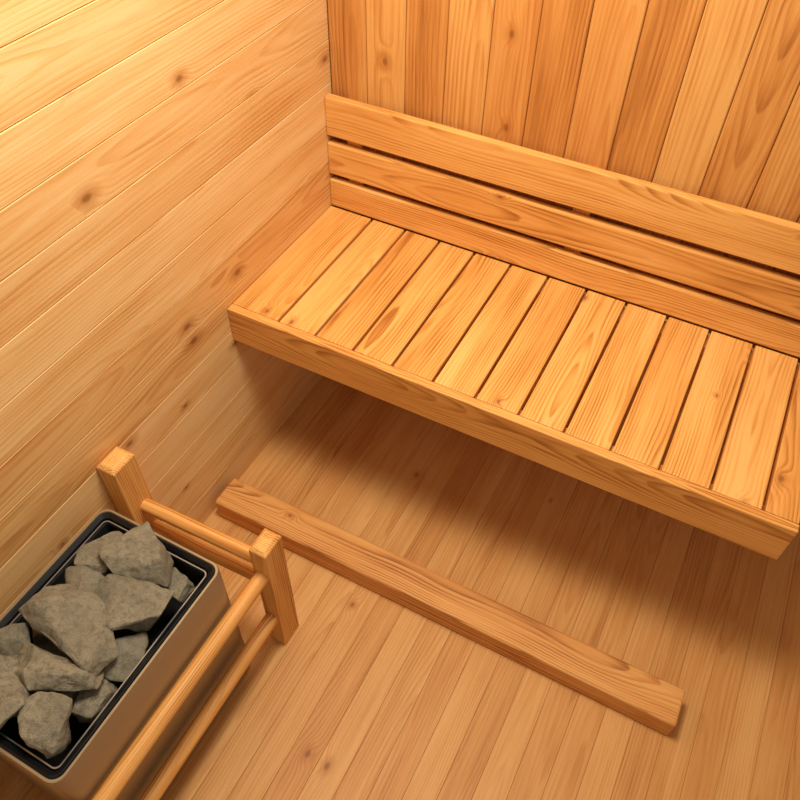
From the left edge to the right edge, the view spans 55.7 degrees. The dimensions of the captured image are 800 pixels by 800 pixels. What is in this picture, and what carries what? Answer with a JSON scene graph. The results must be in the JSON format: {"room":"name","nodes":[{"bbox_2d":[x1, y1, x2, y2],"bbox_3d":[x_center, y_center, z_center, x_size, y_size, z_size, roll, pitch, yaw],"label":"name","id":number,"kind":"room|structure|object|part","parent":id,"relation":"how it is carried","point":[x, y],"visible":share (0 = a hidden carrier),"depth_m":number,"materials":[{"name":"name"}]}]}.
{"room":"sauna","nodes":[
{"label":"sauna","id":0,"kind":"room"},
{"bbox_2d":[0,0,336,773],"bbox_3d":[-1.055,-0.010,0.947,0.050,3.020,3.696,22,52,17],"label":"wall","id":1,"kind":"structure","parent":0,"point":[158,158],"depth_m":1.80,"materials":[{"name":"brown wood"}]},
{"bbox_2d":[0,376,799,799],"bbox_3d":[0.460,1.629,1.565,3.443,0.060,3.646,22,52,17],"label":"floor","id":2,"kind":"structure","parent":0,"point":[370,697],"depth_m":2.29,"materials":[{"name":"brown wood"}]},
{"bbox_2d":[0,509,244,799],"bbox_3d":[-0.719,0.705,1.923,0.373,0.578,0.553,22,52,17],"label":"heater","id":3,"kind":"object","parent":2,"relation":"on","point":[94,750],"visible":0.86,"depth_m":1.76,"materials":[{"name":"metal"}]},
{"bbox_2d":[0,521,194,758],"bbox_3d":[-0.721,0.532,1.723,0.320,0.220,0.539,22,52,17],"label":"stones","id":4,"kind":"object","parent":3,"relation":"in","point":[74,664],"depth_m":1.66},
{"bbox_2d":[92,446,298,799],"bbox_3d":[-0.724,0.690,1.889,0.478,0.650,0.896,22,52,17],"label":"guard rail","id":5,"kind":"object","parent":2,"relation":"on","point":[120,472],"visible":0.92,"depth_m":1.96,"materials":[{"name":"brown wood"}]},
{"bbox_3d":[-0.733,0.362,2.174,0.060,0.650,0.078,22,52,17],"label":"post","id":6,"kind":"part","parent":5,"relation":"part of","materials":[{"name":"brown wood"}]},
{"bbox_3d":[-0.345,0.531,2.111,0.052,0.535,0.074,22,52,17],"label":"post","id":7,"kind":"part","parent":5,"relation":"part of","materials":[{"name":"brown wood"}]},
{"bbox_2d":[215,478,684,734],"bbox_3d":[0.092,0.603,2.352,1.544,0.088,0.112,22,52,17],"label":"wooden beam","id":8,"kind":"structure","parent":2,"relation":"on","point":[656,703],"depth_m":2.28,"materials":[{"name":"brown wood"}]},
{"bbox_2d":[327,0,799,523],"bbox_3d":[1.341,-0.598,1.498,3.453,3.010,0.050,22,52,17],"label":"wall","id":9,"kind":"structure","parent":0,"point":[697,97],"depth_m":1.92,"materials":[{"name":"brown wood"}]},
{"bbox_2d":[227,206,799,559],"bbox_3d":[0.345,0.044,2.426,1.599,0.715,0.632,22,52,17],"label":"bench","id":10,"kind":"object","parent":9,"relation":"attached to","point":[374,307],"visible":1,"depth_m":2.09,"materials":[{"name":"brown wood"}]},
{"bbox_3d":[0.341,0.039,2.450,1.574,0.687,0.602,22,52,17],"label":"under frame","id":11,"kind":"part","parent":10,"relation":"part of","materials":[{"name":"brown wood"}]},
{"bbox_2d":[325,93,799,357],"bbox_3d":[0.755,-0.397,2.105,2.199,0.404,0.045,22,52,17],"label":"backrest","id":12,"kind":"object","parent":9,"relation":"attached to","point":[748,234],"visible":1,"depth_m":2.16,"materials":[{"name":"brown wood"}]}
]}

